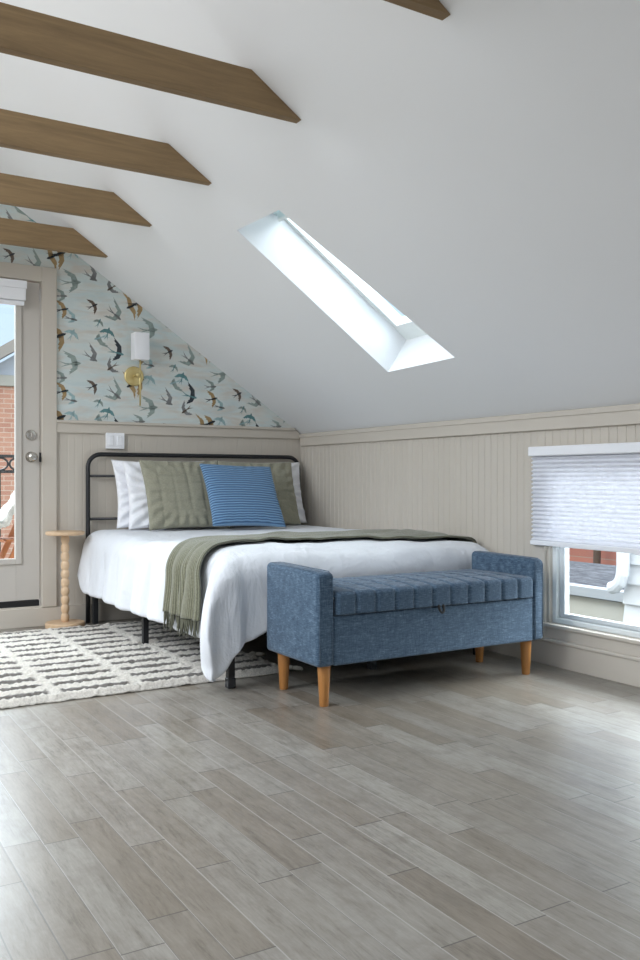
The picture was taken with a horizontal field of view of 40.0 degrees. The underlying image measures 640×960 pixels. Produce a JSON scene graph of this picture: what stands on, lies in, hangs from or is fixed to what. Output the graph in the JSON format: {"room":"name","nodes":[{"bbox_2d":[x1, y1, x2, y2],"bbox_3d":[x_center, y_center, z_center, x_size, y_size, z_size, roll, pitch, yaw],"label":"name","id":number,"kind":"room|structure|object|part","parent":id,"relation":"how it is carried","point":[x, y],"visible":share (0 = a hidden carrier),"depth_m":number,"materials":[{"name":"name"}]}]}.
{"room":"bedroom","nodes":[
{"label":"bedroom","id":0,"kind":"room"},
{"bbox_2d":[0,204,300,605],"bbox_3d":[-2.986,-0.774,4.970,6.548,3.509,0.141,0,0,-31],"label":"wall","id":1,"kind":"structure","parent":0,"point":[96,320],"depth_m":5.85,"materials":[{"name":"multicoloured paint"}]},
{"bbox_2d":[0,262,56,610],"bbox_3d":[-2.190,-0.264,5.410,1.103,2.187,0.208,0,0,-31],"label":"door","id":2,"kind":"structure","parent":1,"relation":"in","point":[28,579],"depth_m":5.60,"materials":[{"name":"beige paint"}]},
{"bbox_2d":[0,278,26,305],"bbox_3d":[-2.158,-1.169,5.340,0.722,0.150,0.067,0,0,-31],"label":"door blind","id":3,"kind":"object","parent":2,"relation":"attached to","point":[12,291],"visible":1,"depth_m":5.46,"materials":[{"name":"white fabric"}]},
{"bbox_3d":[-1.817,-0.146,5.556,0.068,0.068,0.074,0,0,-31],"label":"knob","id":4,"kind":"part","parent":2,"relation":"part of","materials":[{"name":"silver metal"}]},
{"bbox_2d":[0,603,141,629],"bbox_3d":[-2.958,0.872,4.897,6.521,0.117,0.016,0,0,-31],"label":"baseboard","id":5,"kind":"structure","parent":1,"relation":"attached to","point":[30,617],"depth_m":5.63,"materials":[{"name":"beige paint"}]},
{"bbox_2d":[105,433,123,448],"bbox_3d":[-1.362,-0.260,5.848,0.123,0.106,0.028,0,0,-31],"label":"light switch","id":6,"kind":"object","parent":1,"relation":"attached to","point":[112,440],"visible":1,"depth_m":5.84,"materials":[{"name":"white plastic"}]},
{"bbox_2d":[124,332,149,405],"bbox_3d":[-1.222,-0.737,5.874,0.132,0.483,0.130,0,0,-31],"label":"wall sconce","id":7,"kind":"object","parent":1,"relation":"attached to","point":[140,341],"visible":1,"depth_m":5.84,"materials":[{"name":"gold metal"}]},
{"bbox_3d":[-1.198,-0.662,5.861,0.010,0.335,0.011,0,0,-31],"label":"stem","id":8,"kind":"part","parent":7,"relation":"part of","materials":[{"name":"gold metal"}]},
{"bbox_3d":[-1.198,-0.887,5.861,0.104,0.181,0.084,0,0,-31],"label":"lamp shade","id":9,"kind":"part","parent":7,"relation":"part of","materials":[{"name":"white fabric"}]},
{"bbox_2d":[57,420,298,438],"bbox_3d":[-0.923,-0.346,6.112,1.791,0.079,0.030,0,0,-31],"label":"trim","id":10,"kind":"structure","parent":1,"relation":"attached to","point":[65,426],"depth_m":6.06,"materials":[{"name":"beige paint"}]},
{"bbox_2d":[0,0,639,433],"bbox_3d":[-0.986,-1.430,1.641,6.588,2.197,7.629,0,0,-31],"label":"ceiling","id":11,"kind":"structure","parent":0,"point":[477,168],"depth_m":3.67,"materials":[{"name":"white paint"}]},
{"bbox_2d":[0,218,107,257],"bbox_3d":[-2.788,-1.468,4.641,3.392,0.145,0.042,0,0,-31],"label":"ceiling beam","id":12,"kind":"structure","parent":11,"relation":"attached to","point":[13,232],"depth_m":5.30,"materials":[{"name":"brown wood"}]},
{"bbox_2d":[0,173,151,226],"bbox_3d":[-2.384,-1.468,3.967,3.392,0.145,0.042,0,0,-31],"label":"ceiling beam","id":13,"kind":"structure","parent":11,"relation":"attached to","point":[19,191],"depth_m":4.58,"materials":[{"name":"brown wood"}]},
{"bbox_2d":[0,109,210,185],"bbox_3d":[-1.973,-1.468,3.284,3.392,0.145,0.042,0,0,-31],"label":"ceiling beam","id":14,"kind":"structure","parent":11,"relation":"attached to","point":[18,131],"depth_m":3.85,"materials":[{"name":"brown wood"}]},
{"bbox_2d":[0,2,300,122],"bbox_3d":[-1.536,-1.468,2.556,3.392,0.145,0.042,0,0,-31],"label":"ceiling beam","id":15,"kind":"structure","parent":11,"relation":"attached to","point":[24,33],"depth_m":3.07,"materials":[{"name":"brown wood"}]},
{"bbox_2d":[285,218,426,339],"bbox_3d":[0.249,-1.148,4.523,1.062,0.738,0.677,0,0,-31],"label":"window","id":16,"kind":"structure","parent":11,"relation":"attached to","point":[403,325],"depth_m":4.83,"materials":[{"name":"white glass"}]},
{"bbox_2d":[273,210,287,221],"bbox_3d":[-0.142,-1.376,4.322,0.146,0.108,0.417,0,0,-31],"label":"shade","id":17,"kind":"object","parent":16,"relation":"attached to","point":[281,216],"visible":0.12,"depth_m":4.49,"materials":[{"name":"white fabric"}]},
{"bbox_3d":[-0.096,-1.341,4.350,0.030,0.039,0.417,0,0,-32],"label":"rail","id":18,"kind":"part","parent":17,"relation":"part of","materials":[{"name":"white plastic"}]},
{"bbox_2d":[384,0,450,19],"bbox_3d":[-1.072,-1.468,1.784,3.392,0.145,0.042,0,0,-31],"label":"ceiling beam","id":19,"kind":"structure","parent":11,"relation":"attached to","point":[432,8],"depth_m":2.61,"materials":[{"name":"brown wood"}]},
{"bbox_2d":[0,618,639,959],"bbox_3d":[-0.986,0.970,1.641,6.748,0.080,7.829,0,0,-31],"label":"floor","id":20,"kind":"structure","parent":0,"point":[448,805],"depth_m":2.45,"materials":[{"name":"grey wood"}]},
{"bbox_2d":[45,530,84,628],"bbox_3d":[-1.609,0.627,5.555,0.244,0.606,0.244,0,0,-31],"label":"side table","id":21,"kind":"object","parent":20,"relation":"on","point":[64,621],"visible":0.98,"depth_m":5.53,"materials":[{"name":"brown wood"}]},
{"bbox_2d":[0,620,302,708],"bbox_3d":[-1.591,0.910,4.379,2.493,0.040,1.724,0,0,-31],"label":"area rug","id":22,"kind":"object","parent":20,"relation":"on","point":[50,665],"visible":0.84,"depth_m":4.33,"materials":[{"name":"fabric"}]},
{"bbox_2d":[86,452,474,688],"bbox_3d":[-0.292,0.374,5.230,1.606,1.112,2.138,0,0,-31],"label":"bed","id":23,"kind":"object","parent":20,"relation":"on","point":[230,680],"visible":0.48,"depth_m":5.72,"materials":[{"name":"black metal"}]},
{"bbox_3d":[-1.453,0.785,5.689,0.032,0.290,0.032,0,0,-31],"label":"leg","id":24,"kind":"part","parent":23,"relation":"part of","materials":[{"name":"black metal"}]},
{"bbox_3d":[-0.835,-0.026,6.134,1.557,0.017,0.018,0,0,-31],"label":"headboard rail","id":25,"kind":"part","parent":23,"relation":"part of","materials":[{"name":"black metal"}]},
{"bbox_3d":[-0.835,0.255,6.134,1.557,0.017,0.018,0,0,-31],"label":"headboard rail","id":26,"kind":"part","parent":23,"relation":"part of","materials":[{"name":"black metal"}]},
{"bbox_3d":[-0.971,0.774,4.888,0.032,0.268,0.032,0,0,-31],"label":"leg","id":27,"kind":"part","parent":23,"relation":"part of","materials":[{"name":"black metal"}]},
{"bbox_3d":[-0.835,0.374,6.134,1.606,1.112,0.029,0,0,-31],"label":"headboard","id":28,"kind":"part","parent":23,"relation":"part of","materials":[{"name":"black metal"}]},
{"bbox_3d":[-0.401,0.785,3.939,0.032,0.290,0.032,0,0,-31],"label":"leg","id":29,"kind":"part","parent":23,"relation":"part of","materials":[{"name":"black metal"}]},
{"bbox_2d":[77,524,488,681],"bbox_3d":[-0.318,0.593,5.134,1.700,0.573,2.179,0,0,-31],"label":"duvet","id":30,"kind":"object","parent":23,"relation":"on","point":[122,568],"visible":0.62,"depth_m":4.41,"materials":[{"name":"white fabric"}]},
{"bbox_2d":[122,461,148,529],"bbox_3d":[-0.967,0.096,5.812,0.660,0.440,0.195,0,0,-31],"label":"bed pillow","id":31,"kind":"object","parent":30,"relation":"on","point":[138,506],"visible":0.26,"depth_m":5.66,"materials":[{"name":"white fabric"}]},
{"bbox_2d":[111,460,198,528],"bbox_3d":[-1.056,0.090,5.883,0.660,0.446,0.176,0,0,-31],"label":"bed pillow","id":32,"kind":"object","parent":30,"relation":"on","point":[121,483],"visible":0.13,"depth_m":5.72,"materials":[{"name":"white fabric"}]},
{"bbox_2d":[139,460,229,529],"bbox_3d":[-0.880,0.092,5.736,0.560,0.448,0.240,0,0,-31],"label":"throw pillow","id":33,"kind":"object","parent":30,"relation":"on","point":[176,492],"visible":0.73,"depth_m":5.66,"materials":[{"name":"green fabric"}]},
{"bbox_2d":[199,464,285,526],"bbox_3d":[-0.508,0.101,5.789,0.530,0.418,0.296,0,0,-28],"label":"throw pillow","id":34,"kind":"object","parent":30,"relation":"on","point":[237,495],"visible":1,"depth_m":5.73,"materials":[{"name":"blue fabric"}]},
{"bbox_2d":[218,461,300,524],"bbox_3d":[-0.420,0.092,6.136,0.586,0.447,0.192,0,0,-31],"label":"throw pillow","id":35,"kind":"object","parent":30,"relation":"on","point":[281,472],"visible":0.36,"depth_m":6.20,"materials":[{"name":"green fabric"}]},
{"bbox_2d":[291,462,306,522],"bbox_3d":[-0.403,0.091,6.273,0.660,0.446,0.172,0,0,-31],"label":"bed pillow","id":36,"kind":"object","parent":30,"relation":"on","point":[295,466],"visible":0.07,"depth_m":6.39,"materials":[{"name":"white fabric"}]},
{"bbox_2d":[162,529,476,640],"bbox_3d":[-0.049,0.506,4.689,1.740,0.448,0.789,0,0,-31],"label":"throw blanket","id":37,"kind":"object","parent":30,"relation":"on","point":[182,592],"visible":0.98,"depth_m":4.22,"materials":[{"name":"green fabric"}]},
{"bbox_2d":[267,551,542,706],"bbox_3d":[0.419,0.648,4.050,1.258,0.564,0.476,0,0,-31],"label":"storage bench","id":38,"kind":"object","parent":20,"relation":"on","point":[499,600],"visible":1,"depth_m":3.82,"materials":[{"name":"blue fabric"}]},
{"bbox_3d":[-0.161,0.844,3.916,0.056,0.172,0.056,0,0,-31],"label":"leg","id":39,"kind":"part","parent":38,"relation":"part of","materials":[{"name":"brown wood"}]},
{"bbox_3d":[-0.091,0.563,3.758,0.083,0.394,0.452,0,0,-31],"label":"armrest","id":40,"kind":"part","parent":38,"relation":"part of","materials":[{"name":"blue fabric"}]},
{"bbox_3d":[0.016,0.844,3.622,0.056,0.172,0.056,0,0,-31],"label":"leg","id":41,"kind":"part","parent":38,"relation":"part of","materials":[{"name":"brown wood"}]},
{"bbox_3d":[0.422,0.498,4.057,1.101,0.108,0.455,0,0,-31],"label":"seat lid","id":42,"kind":"part","parent":38,"relation":"part of","materials":[{"name":"blue fabric"}]},
{"bbox_3d":[0.815,0.844,4.503,0.056,0.172,0.056,0,0,-31],"label":"leg","id":43,"kind":"part","parent":38,"relation":"part of","materials":[{"name":"brown wood"}]},
{"bbox_3d":[0.922,0.563,4.366,0.070,0.394,0.452,0,0,-31],"label":"armrest","id":44,"kind":"part","parent":38,"relation":"part of","materials":[{"name":"blue fabric"}]},
{"bbox_3d":[0.986,0.844,4.218,0.056,0.172,0.056,0,0,-31],"label":"leg","id":45,"kind":"part","parent":38,"relation":"part of","materials":[{"name":"brown wood"}]},
{"bbox_2d":[301,413,639,639],"bbox_3d":[1.872,0.287,3.358,0.120,1.285,7.629,0,0,-31],"label":"wall","id":46,"kind":"structure","parent":0,"point":[478,487],"depth_m":5.18,"materials":[{"name":"beige paint"}]},
{"bbox_2d":[299,403,639,445],"bbox_3d":[1.814,-0.297,3.312,0.026,0.091,7.609,0,0,-31],"label":"trim","id":47,"kind":"structure","parent":46,"relation":"attached to","point":[629,414],"depth_m":4.77,"materials":[{"name":"beige paint"}]},
{"bbox_2d":[484,637,639,687],"bbox_3d":[1.814,0.862,3.312,0.026,0.136,7.609,0,0,-31],"label":"baseboard","id":48,"kind":"structure","parent":46,"relation":"attached to","point":[596,662],"depth_m":4.22,"materials":[{"name":"beige paint"}]},
{"bbox_2d":[528,442,639,554],"bbox_3d":[1.435,0.082,3.892,0.045,0.500,1.394,0,0,-31],"label":"window blind","id":49,"kind":"object","parent":46,"relation":"attached to","point":[585,496],"visible":1,"depth_m":4.17,"materials":[{"name":"white fabric"}]},
{"bbox_3d":[1.439,0.317,3.894,0.030,0.024,1.390,0,0,-31],"label":"rail","id":50,"kind":"part","parent":49,"relation":"part of","materials":[{"name":"white plastic"}]},
{"bbox_2d":[534,545,639,656],"bbox_3d":[1.491,0.312,3.954,0.140,0.964,1.354,0,0,-31],"label":"window","id":51,"kind":"structure","parent":46,"relation":"in","point":[555,560],"depth_m":4.37,"materials":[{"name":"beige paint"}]},
{"bbox_3d":[1.508,0.317,3.964,0.080,0.802,1.170,0,0,-31],"label":"frame","id":52,"kind":"part","parent":51,"relation":"part of","materials":[{"name":"white plastic"}]},
{"bbox_3d":[1.506,0.480,3.962,0.035,0.420,1.110,0,0,-31],"label":"sash","id":53,"kind":"part","parent":51,"relation":"part of","materials":[{"name":"white paint"}]},
{"bbox_3d":[-2.875,0.860,6.047,6.300,0.100,1.571,0,0,-31],"label":"floor","id":54,"kind":"structure","parent":0,"visible":0},
{"bbox_2d":[0,524,13,558],"bbox_3d":[-2.350,0.371,6.579,0.651,0.912,0.364,0,0,-31],"label":"patio chair","id":55,"kind":"object","parent":54,"relation":"on","point":[9,539],"visible":0.16,"depth_m":6.72,"materials":[{"name":"brown wood"}]},
{"bbox_2d":[0,491,13,528],"bbox_3d":[-2.366,0.117,6.580,0.596,0.518,0.356,0,0,-31],"label":"throw","id":56,"kind":"object","parent":55,"relation":"on","point":[7,511],"visible":0.29,"depth_m":6.47,"materials":[{"name":"white fabric"}]},
{"bbox_3d":[-2.174,0.367,6.487,0.443,0.904,0.024,0,0,-31],"label":"frame leg","id":57,"kind":"part","parent":55,"relation":"part of","materials":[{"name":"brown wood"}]},
{"bbox_2d":[0,455,13,550],"bbox_3d":[-3.203,0.300,6.592,6.100,1.020,0.040,0,0,-31],"label":"balcony railing","id":58,"kind":"object","parent":54,"relation":"on","point":[3,457],"visible":0.05,"depth_m":7.00,"materials":[{"name":"black metal"}]},
{"bbox_3d":[-3.203,0.264,6.592,6.100,0.932,0.040,0,0,-31],"label":"rail","id":59,"kind":"part","parent":58,"relation":"part of","materials":[{"name":"black metal"}]},
{"label":"outside","id":60,"kind":"structure","parent":0,"visible":0},
{"label":"ground","id":61,"kind":"structure","parent":60,"visible":0},
{"bbox_2d":[0,339,13,558],"bbox_3d":[-3.544,-0.046,17.062,8.200,7.952,5.500,0,0,-31],"label":"brick house","id":62,"kind":"structure","parent":61,"relation":"on","point":[7,366],"depth_m":13.46,"materials":[{"name":"orange brick"}]},
{"bbox_2d":[569,548,615,564],"bbox_3d":[4.321,1.630,15.429,0.300,4.600,14.000,0,0,-31],"label":"brick wall","id":63,"kind":"structure","parent":61,"relation":"on","point":[579,555],"depth_m":14.81,"materials":[{"name":"red brick"}]},
{"bbox_2d":[569,561,624,621],"bbox_3d":[2.507,2.413,8.739,1.500,3.035,6.000,0,0,-31],"label":"roof","id":64,"kind":"structure","parent":61,"relation":"on","point":[589,595],"depth_m":7.80,"materials":[{"name":"grey"}]},
{"bbox_2d":[593,550,600,563],"bbox_3d":[4.499,1.430,14.268,0.144,5.002,0.175,0,0,-31],"label":"vine trunk","id":65,"kind":"object","parent":61,"relation":"on","point":[596,554],"visible":0.02,"depth_m":14.25,"materials":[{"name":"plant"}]},
{"bbox_2d":[607,552,639,624],"bbox_3d":[3.911,1.843,4.856,2.293,4.173,3.897,0,0,-31],"label":"wall","id":66,"kind":"structure","parent":61,"relation":"on","point":[627,576],"depth_m":5.86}
]}

